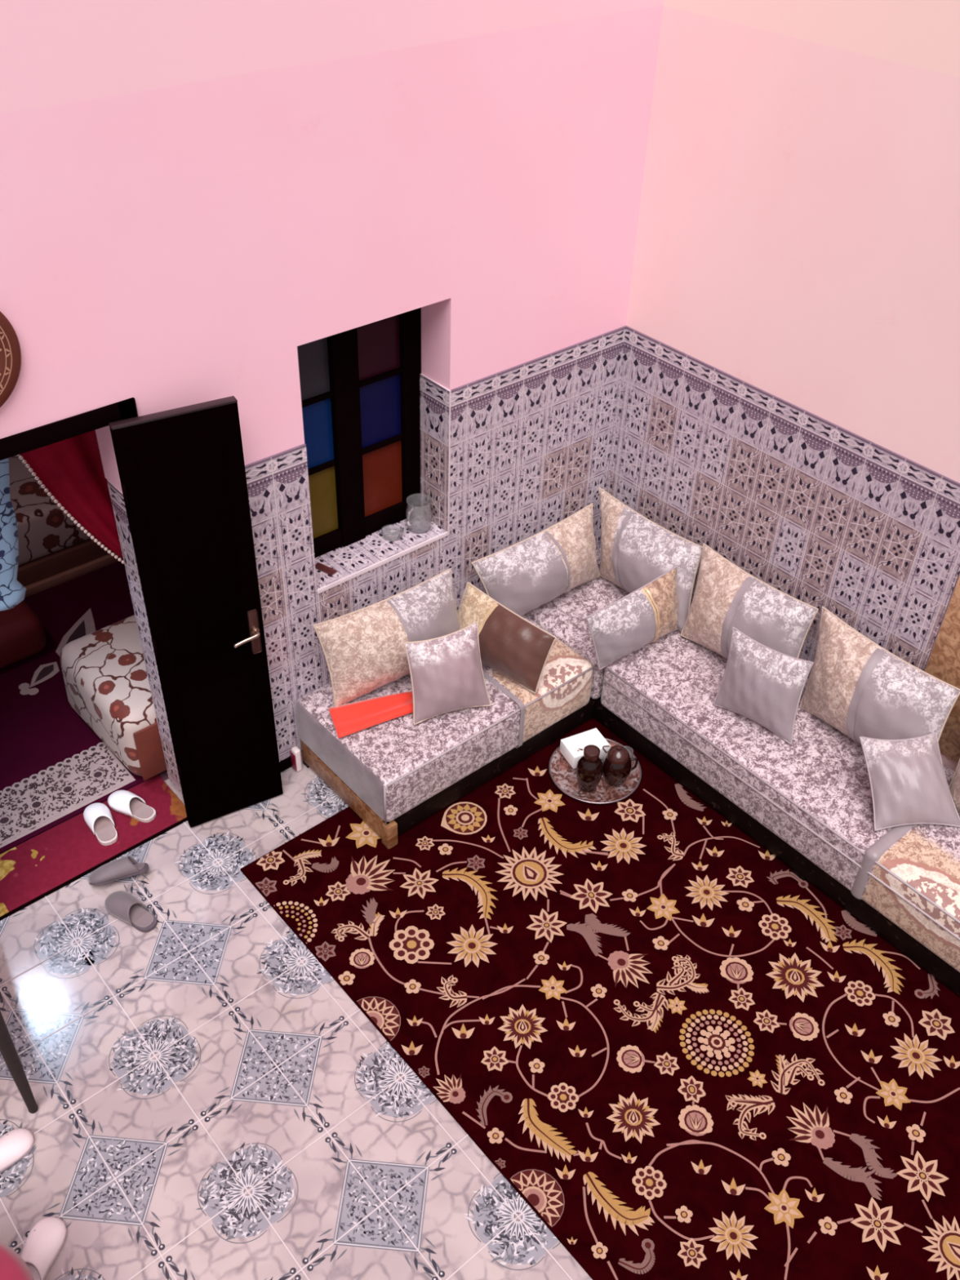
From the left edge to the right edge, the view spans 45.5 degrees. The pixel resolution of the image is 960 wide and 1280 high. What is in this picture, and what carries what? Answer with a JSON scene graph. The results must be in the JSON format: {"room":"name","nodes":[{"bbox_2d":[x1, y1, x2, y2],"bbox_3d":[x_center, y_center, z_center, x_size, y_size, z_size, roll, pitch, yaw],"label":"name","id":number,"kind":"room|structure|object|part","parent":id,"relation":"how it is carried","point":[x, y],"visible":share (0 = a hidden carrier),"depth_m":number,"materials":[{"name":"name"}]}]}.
{"room":"traditional dwelling","nodes":[
{"label":"traditional dwelling","id":0,"kind":"room"},
{"bbox_2d":[0,759,592,1279],"bbox_3d":[-0.768,1.197,4.841,5.400,0.123,7.700,-28,48,-31],"label":"floor","id":1,"kind":"structure","parent":0,"point":[212,1103],"depth_m":4.15,"materials":[{"name":"tile"}]},
{"bbox_2d":[0,1128,34,1173],"bbox_3d":[-1.656,1.770,3.949,0.110,0.078,0.241,30,47,29],"label":"clog","id":2,"kind":"object","parent":1,"relation":"on","point":[16,1144],"visible":1,"depth_m":3.96,"materials":[{"name":"white rubber"}]},
{"bbox_2d":[0,1240,34,1279],"bbox_3d":[-1.514,2.075,3.247,0.594,0.509,0.594,-28,48,-31],"label":"pouffe","id":3,"kind":"object","parent":1,"relation":"on","point":[12,1266],"visible":1,"depth_m":3.25,"materials":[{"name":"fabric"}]},
{"bbox_2d":[0,992,38,1113],"bbox_3d":[-2.022,1.384,3.883,0.720,0.739,0.660,-28,48,-31],"label":"side table","id":4,"kind":"object","parent":1,"relation":"on","point":[8,1051],"visible":1,"depth_m":3.90,"materials":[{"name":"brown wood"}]},
{"bbox_2d":[20,1216,66,1279],"bbox_3d":[-1.430,1.976,3.706,0.120,0.082,0.245,7,40,6],"label":"clog","id":5,"kind":"object","parent":1,"relation":"on","point":[43,1243],"visible":0.91,"depth_m":3.70,"materials":[{"name":"white rubber"}]},
{"bbox_2d":[0,560,166,853],"bbox_3d":[-2.661,0.132,5.942,3.300,0.011,2.615,-28,48,-31],"label":"carpet","id":6,"kind":"object","parent":1,"relation":"on","point":[54,766],"visible":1,"depth_m":5.58,"materials":[{"name":"carpet"}]},
{"bbox_2d":[0,600,46,668],"bbox_3d":[-2.614,-0.018,5.931,0.600,0.240,0.440,-28,48,-31],"label":"floor cushion","id":7,"kind":"object","parent":6,"relation":"on","point":[22,634],"visible":0.73,"depth_m":5.88,"materials":[{"name":"red fabric"}]},
{"bbox_2d":[8,453,123,598],"bbox_3d":[-3.158,-0.456,6.271,3.150,0.450,0.905,-28,48,-31],"label":"upholstered bench","id":8,"kind":"object","parent":6,"relation":"on","point":[54,551],"visible":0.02,"depth_m":6.40,"materials":[{"name":"ivory floral upholstery"},{"name":"wood"}]},
{"bbox_3d":[-3.174,-0.532,6.236,3.150,0.290,0.850,-28,48,-31],"label":"seat","id":9,"kind":"part","parent":8,"relation":"part of","materials":[{"name":"white fabric"}]},
{"bbox_3d":[-2.882,-0.085,6.149,3.150,0.050,0.035,-28,48,-31],"label":"rail","id":10,"kind":"part","parent":8,"relation":"part of","materials":[{"name":"brown wood"}]},
{"bbox_2d":[60,614,166,780],"bbox_3d":[-1.530,0.211,5.560,0.752,0.418,0.742,-28,48,-31],"label":"upholstered bench","id":11,"kind":"object","parent":6,"relation":"on","point":[104,673],"visible":0.52,"depth_m":5.29,"materials":[{"name":"beige fabric"}]},
{"bbox_2d":[0,774,186,916],"bbox_3d":[-1.759,0.896,5.061,0.920,0.008,0.316,-28,48,-31],"label":"doormat","id":12,"kind":"object","parent":1,"relation":"on","point":[39,864],"visible":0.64,"depth_m":5.03,"materials":[{"name":"red fabric"}]},
{"bbox_2d":[83,802,117,845],"bbox_3d":[-1.694,0.803,5.110,0.115,0.076,0.256,-21,45,-26],"label":"slipper","id":13,"kind":"object","parent":12,"relation":"on","point":[97,816],"visible":1,"depth_m":5.10,"materials":[{"name":"white fabric"}]},
{"bbox_2d":[107,790,155,822],"bbox_3d":[-1.582,0.739,5.193,0.255,0.076,0.110,20,43,21],"label":"slipper","id":14,"kind":"object","parent":12,"relation":"on","point":[123,802],"visible":1,"depth_m":5.18,"materials":[{"name":"white fabric"}]},
{"bbox_2d":[87,855,149,885],"bbox_3d":[-1.548,0.984,4.894,0.254,0.095,0.104,-14,42,-18],"label":"slipper","id":15,"kind":"object","parent":1,"relation":"on","point":[126,866],"visible":1,"depth_m":4.86,"materials":[{"name":"grey fabric"}]},
{"bbox_2d":[104,890,157,932],"bbox_3d":[-1.454,1.112,4.757,0.268,0.076,0.116,24,44,25],"label":"slipper","id":16,"kind":"object","parent":1,"relation":"on","point":[122,905],"visible":1,"depth_m":4.74,"materials":[{"name":"grey fabric"}]},
{"bbox_2d":[290,746,302,771],"bbox_3d":[-0.866,0.562,5.406,0.037,0.135,0.044,-28,48,-31],"label":"plastic bottle","id":17,"kind":"object","parent":1,"relation":"on","point":[295,755],"visible":1,"depth_m":5.38,"materials":[{"name":"white plastic"}]},
{"bbox_2d":[300,697,594,848],"bbox_3d":[-0.133,0.452,5.562,1.300,0.150,0.692,-28,48,-31],"label":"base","id":18,"kind":"object","parent":1,"relation":"on","point":[388,833],"visible":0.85,"depth_m":5.28,"materials":[{"name":"brown wood"}]},
{"bbox_3d":[-0.399,0.853,5.055,0.055,0.138,0.054,-28,48,-31],"label":"corner post","id":19,"kind":"part","parent":18,"relation":"part of","materials":[{"name":"brown wood"}]},
{"bbox_2d":[296,614,595,825],"bbox_3d":[-0.149,0.286,5.423,1.262,0.282,0.710,-28,48,-31],"label":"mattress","id":20,"kind":"object","parent":18,"relation":"on","point":[393,766],"visible":0.62,"depth_m":5.13,"materials":[{"name":"grey fabric"}]},
{"bbox_2d":[328,691,413,738],"bbox_3d":[-0.462,0.328,5.117,0.395,0.034,0.200,-11,41,-15],"label":"cloth","id":21,"kind":"object","parent":20,"relation":"on","point":[349,718],"visible":0.94,"depth_m":5.12,"materials":[{"name":"red fabric"}]},
{"bbox_2d":[313,568,460,707],"bbox_3d":[-0.366,0.007,5.186,0.756,0.436,0.216,-28,48,-31],"label":"cushion","id":22,"kind":"object","parent":20,"relation":"on","point":[364,651],"visible":0.77,"depth_m":5.08,"materials":[{"name":"beige fabric"}]},
{"bbox_2d":[403,621,491,725],"bbox_3d":[-0.145,0.159,5.072,0.381,0.359,0.196,-16,43,-21],"label":"cushion","id":23,"kind":"object","parent":20,"relation":"on","point":[446,673],"visible":1,"depth_m":5.02,"materials":[{"name":"grey fabric"}]},
{"bbox_2d":[457,582,556,693],"bbox_3d":[0.074,-0.002,5.304,0.567,0.316,0.166,31,47,30],"label":"cushion","id":24,"kind":"object","parent":20,"relation":"on","point":[510,644],"visible":0.81,"depth_m":5.23,"materials":[{"name":"brown fabric"}]},
{"bbox_2d":[240,716,959,1279],"bbox_3d":[1.192,1.465,4.502,2.540,0.016,3.900,-28,48,-31],"label":"carpet","id":25,"kind":"object","parent":1,"relation":"on","point":[687,1058],"visible":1,"depth_m":4.45,"materials":[{"name":"carpet"}]},
{"bbox_2d":[548,737,641,804],"bbox_3d":[0.549,0.620,5.471,0.444,0.019,0.444,-28,48,-31],"label":"tray","id":26,"kind":"object","parent":25,"relation":"on","point":[562,773],"visible":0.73,"depth_m":5.40,"materials":[{"name":"metal"}]},
{"bbox_2d":[560,728,610,768],"bbox_3d":[0.505,0.521,5.518,0.200,0.078,0.136,-16,43,-21],"label":"tissue box","id":27,"kind":"object","parent":26,"relation":"on","point":[569,746],"visible":0.77,"depth_m":5.49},
{"bbox_2d":[576,744,602,791],"bbox_3d":[0.509,0.593,5.315,0.124,0.247,0.124,-28,48,-31],"label":"ceramic jar","id":28,"kind":"object","parent":26,"relation":"on","point":[589,766],"visible":1,"depth_m":5.27,"materials":[{"name":"brown ceramic"}]},
{"bbox_2d":[601,744,638,785],"bbox_3d":[0.648,0.572,5.368,0.166,0.220,0.146,-28,48,-31],"label":"teapot","id":29,"kind":"object","parent":26,"relation":"on","point":[617,767],"visible":0.98,"depth_m":5.31,"materials":[{"name":"brown ceramic"}]},
{"bbox_3d":[0.590,0.506,5.342,0.042,0.056,0.008,11,40,11],"label":"handle","id":30,"kind":"part","parent":29,"relation":"part of","materials":[{"name":"ceramic"}]},
{"bbox_3d":[0.642,0.517,5.313,0.110,0.065,0.110,-28,48,-31],"label":"lid","id":31,"kind":"part","parent":29,"relation":"part of","materials":[{"name":"brown ceramic"}]},
{"bbox_3d":[0.723,0.586,5.393,0.039,0.081,0.016,-5,40,-9],"label":"handle","id":32,"kind":"part","parent":29,"relation":"part of","materials":[{"name":"brown ceramic"}]},
{"bbox_2d":[622,746,633,758],"bbox_3d":[0.696,0.562,5.482,0.066,0.090,0.066,-28,48,-31],"label":"drinking glass","id":33,"kind":"object","parent":26,"relation":"on","point":[629,749],"visible":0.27,"depth_m":5.48,"materials":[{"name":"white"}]},
{"bbox_2d":[592,697,959,995],"bbox_3d":[1.469,0.713,5.311,0.670,0.136,3.320,-28,48,-31],"label":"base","id":34,"kind":"object","parent":25,"relation":"on","point":[804,868],"visible":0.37,"depth_m":5.02,"materials":[{"name":"brown wood"}]},
{"bbox_2d":[524,548,690,698],"bbox_3d":[0.610,-0.108,5.938,0.716,0.274,0.707,-28,48,-31],"label":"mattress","id":35,"kind":"object","parent":34,"relation":"on","point":[564,616],"visible":0.31,"depth_m":5.76,"materials":[{"name":"grey fabric"}]},
{"bbox_2d":[471,502,599,616],"bbox_3d":[0.325,-0.339,5.676,0.805,0.386,0.210,-28,48,-31],"label":"cushion","id":36,"kind":"object","parent":35,"relation":"on","point":[525,575],"visible":0.88,"depth_m":5.59,"materials":[{"name":"grey fabric"}]},
{"bbox_2d":[598,486,702,631],"bbox_3d":[0.799,-0.395,5.743,0.233,0.415,0.797,-28,48,-31],"label":"cushion","id":37,"kind":"object","parent":35,"relation":"on","point":[636,550],"visible":0.87,"depth_m":5.65,"materials":[{"name":"grey fabric"}]},
{"bbox_2d":[600,629,959,972],"bbox_3d":[1.698,0.726,4.974,0.716,0.290,2.625,-28,48,-31],"label":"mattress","id":38,"kind":"object","parent":34,"relation":"on","point":[814,793],"visible":0.62,"depth_m":4.96,"materials":[{"name":"grey fabric"}]},
{"bbox_2d":[585,565,678,670],"bbox_3d":[0.754,-0.085,5.432,0.605,0.321,0.145,-28,48,-31],"label":"cushion","id":39,"kind":"object","parent":38,"relation":"on","point":[649,613],"visible":1,"depth_m":5.37,"materials":[{"name":"grey fabric"}]},
{"bbox_2d":[680,543,818,658],"bbox_3d":[1.212,-0.082,5.362,0.226,0.440,0.712,-28,48,-31],"label":"cushion","id":40,"kind":"object","parent":38,"relation":"on","point":[726,597],"visible":0.75,"depth_m":5.28,"materials":[{"name":"beige fabric"}]},
{"bbox_2d":[712,626,813,745],"bbox_3d":[1.242,0.206,5.071,0.441,0.370,0.168,28,46,28],"label":"cushion","id":41,"kind":"object","parent":38,"relation":"on","point":[764,685],"visible":1,"depth_m":5.02,"materials":[{"name":"grey fabric"}]},
{"bbox_2d":[799,606,959,744],"bbox_3d":[1.677,0.264,4.947,0.222,0.465,0.767,-28,48,-31],"label":"cushion","id":42,"kind":"object","parent":38,"relation":"on","point":[855,686],"visible":0.81,"depth_m":4.87,"materials":[{"name":"beige fabric"}]},
{"bbox_2d":[858,732,959,831],"bbox_3d":[1.776,0.581,4.716,0.406,0.266,0.297,-1,40,-4],"label":"cushion","id":43,"kind":"object","parent":38,"relation":"on","point":[908,784],"visible":1,"depth_m":4.67,"materials":[{"name":"grey fabric"}]},
{"bbox_2d":[948,758,959,814],"bbox_3d":[2.166,0.646,4.518,0.221,0.451,0.777,-28,48,-31],"label":"cushion","id":44,"kind":"object","parent":38,"relation":"on","point":[954,786],"visible":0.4,"depth_m":4.72,"materials":[{"name":"beige fabric"}]},
{"bbox_2d":[0,0,663,759],"bbox_3d":[-1.255,-1.286,3.648,5.400,5.200,0.240,-28,48,-31],"label":"wall","id":45,"kind":"structure","parent":0,"point":[195,195],"depth_m":3.96,"materials":[{"name":"pink paint"}]},
{"bbox_2d":[0,311,21,407],"bbox_3d":[-1.588,-0.832,3.429,0.428,0.428,0.030,-28,48,-31],"label":"wall plate","id":46,"kind":"object","parent":45,"relation":"attached to","point":[10,348],"visible":1,"depth_m":3.54,"materials":[{"name":"brown metal"}]},
{"bbox_2d":[0,457,26,610],"bbox_3d":[-1.835,-0.453,3.960,0.622,1.015,0.028,-28,48,-31],"label":"drape","id":47,"kind":"object","parent":45,"relation":"hanging from","point":[12,592],"visible":0.92,"depth_m":4.19,"materials":[{"name":"blue fabric"}]},
{"bbox_2d":[17,430,124,564],"bbox_3d":[-1.523,-0.633,4.241,0.753,1.178,0.058,-28,48,-31],"label":"curtain","id":48,"kind":"object","parent":45,"relation":"hanging from","point":[71,469],"visible":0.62,"depth_m":4.30,"materials":[{"name":"red fabric"}]},
{"bbox_2d":[0,817,187,920],"bbox_3d":[-1.651,0.980,4.966,0.930,0.007,0.014,-28,48,-31],"label":"trim","id":49,"kind":"structure","parent":45,"relation":"attached to","point":[184,820],"depth_m":4.94,"materials":[{"name":"black paint"}]},
{"bbox_2d":[95,425,122,493],"bbox_3d":[-1.312,-0.732,4.117,0.063,0.410,0.180,-28,48,-31],"label":"trim","id":50,"kind":"structure","parent":45,"relation":"attached to","point":[103,434],"depth_m":4.16,"materials":[{"name":"pink paint"}]},
{"bbox_2d":[0,395,283,827],"bbox_3d":[-1.494,0.117,4.390,1.392,2.080,0.216,-21,45,-26],"label":"door","id":51,"kind":"structure","parent":45,"relation":"in","point":[182,472],"depth_m":4.39,"materials":[{"name":"black paint"}]},
{"bbox_3d":[-1.633,0.170,4.319,1.062,2.080,0.072,-28,48,-31],"label":"frame","id":52,"kind":"part","parent":51,"relation":"part of","materials":[{"name":"black paint"}]},
{"bbox_3d":[-1.080,0.004,4.576,0.308,1.760,0.004,-19,44,-23],"label":"panel","id":53,"kind":"part","parent":51,"relation":"part of","materials":[{"name":"black paint"}]},
{"bbox_3d":[-0.945,-0.007,4.622,0.115,0.040,0.053,-19,44,-23],"label":"lever","id":54,"kind":"part","parent":51,"relation":"part of","materials":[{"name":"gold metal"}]},
{"bbox_3d":[-0.917,-0.034,4.661,0.040,0.220,0.010,-19,44,-23],"label":"handle plate","id":55,"kind":"part","parent":51,"relation":"part of","materials":[{"name":"brown metal"}]},
{"bbox_2d":[106,480,182,793],"bbox_3d":[-1.337,0.051,4.752,0.067,1.608,0.160,-28,48,-31],"label":"trim","id":56,"kind":"structure","parent":45,"relation":"attached to","point":[116,495],"depth_m":4.66,"materials":[{"name":"grey tile"}]},
{"bbox_2d":[279,756,291,772],"bbox_3d":[-1.058,0.657,5.337,0.478,0.066,0.016,-28,48,-31],"label":"baseboard","id":57,"kind":"structure","parent":45,"relation":"attached to","point":[285,764],"depth_m":5.42,"materials":[{"name":"black paint"}]},
{"bbox_2d":[297,307,421,558],"bbox_3d":[-0.557,-0.910,4.936,0.740,1.135,0.062,-28,48,-31],"label":"window","id":58,"kind":"structure","parent":45,"relation":"in","point":[360,392],"depth_m":4.97,"materials":[{"name":"black paint"}]},
{"bbox_3d":[-0.712,-1.106,4.606,0.240,0.305,0.006,-28,48,-31],"label":"pane","id":59,"kind":"part","parent":58,"relation":"part of","materials":[{"name":"grey glass"}]},
{"bbox_3d":[-0.722,-0.856,4.813,0.240,0.305,0.006,-28,48,-31],"label":"pane","id":60,"kind":"part","parent":58,"relation":"part of","materials":[{"name":"blue glass"}]},
{"bbox_3d":[-0.732,-0.592,5.031,0.240,0.340,0.006,-28,48,-31],"label":"pane","id":61,"kind":"part","parent":58,"relation":"part of","materials":[{"name":"yellow glass"}]},
{"bbox_3d":[-0.434,-1.251,4.794,0.240,0.305,0.006,-28,48,-31],"label":"pane","id":62,"kind":"part","parent":58,"relation":"part of","materials":[{"name":"red glass"}]},
{"bbox_3d":[-0.444,-1.000,5.001,0.240,0.305,0.006,-28,48,-31],"label":"pane","id":63,"kind":"part","parent":58,"relation":"part of","materials":[{"name":"blue glass"}]},
{"bbox_3d":[-0.454,-0.737,5.219,0.240,0.340,0.006,-28,48,-31],"label":"pane","id":64,"kind":"part","parent":58,"relation":"part of","materials":[{"name":"orange glass"}]},
{"bbox_2d":[314,519,448,594],"bbox_3d":[-0.495,-0.404,5.226,0.732,0.015,0.214,-28,48,-31],"label":"window sill","id":65,"kind":"structure","parent":45,"relation":"attached to","point":[353,560],"depth_m":5.20,"materials":[{"name":"grey tile"}]},
{"bbox_2d":[315,562,337,575],"bbox_3d":[-0.690,-0.316,5.094,0.111,0.006,0.040,25,45,25],"label":"comb","id":66,"kind":"object","parent":65,"relation":"on","point":[322,567],"visible":0.97,"depth_m":5.09,"materials":[{"name":"plastic"}]},
{"bbox_2d":[381,524,403,541],"bbox_3d":[-0.406,-0.495,5.304,0.104,0.032,0.104,-28,48,-31],"label":"glass ashtray","id":67,"kind":"object","parent":65,"relation":"on","point":[390,532],"visible":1,"depth_m":5.31,"materials":[{"name":"white"}]},
{"bbox_2d":[405,493,431,533],"bbox_3d":[-0.283,-0.577,5.315,0.121,0.150,0.149,-3,40,-6],"label":"glass jug","id":68,"kind":"object","parent":65,"relation":"on","point":[418,511],"visible":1,"depth_m":5.30,"materials":[{"name":"white"}]},
{"bbox_3d":[-0.321,-0.555,5.262,0.014,0.101,0.052,19,42,19],"label":"jug handle","id":69,"kind":"part","parent":68,"relation":"part of","materials":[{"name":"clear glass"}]},
{"bbox_2d":[419,373,450,533],"bbox_3d":[-0.206,-0.832,5.186,0.010,0.733,0.208,-28,48,-31],"label":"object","id":70,"kind":"structure","parent":45,"relation":"attached to","point":[435,398],"depth_m":5.15,"materials":[{"name":"grey tile"}]},
{"bbox_2d":[244,325,626,761],"bbox_3d":[-0.271,-0.383,5.327,2.490,1.608,0.010,-28,48,-31],"label":"wall tiles","id":71,"kind":"structure","parent":45,"relation":"attached to","point":[531,448],"depth_m":5.28,"materials":[{"name":"grey tile"}]},
{"bbox_2d":[626,0,959,771],"bbox_3d":[2.292,-1.109,3.596,0.200,5.200,4.600,-28,48,-31],"label":"wall","id":72,"kind":"structure","parent":0,"point":[797,239],"depth_m":4.45,"materials":[{"name":"paint"}]},
{"bbox_2d":[600,325,959,679],"bbox_3d":[2.164,0.273,4.645,0.010,1.608,4.592,-28,48,-31],"label":"wall tiles","id":73,"kind":"structure","parent":72,"relation":"attached to","point":[817,511],"depth_m":5.11,"materials":[{"name":"grey tile"}]},
{"bbox_2d":[924,576,959,763],"bbox_3d":[2.361,0.399,4.449,0.012,0.895,1.385,-28,48,-31],"label":"wall panel","id":74,"kind":"object","parent":72,"relation":"attached to","point":[944,663],"visible":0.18,"depth_m":4.81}
]}

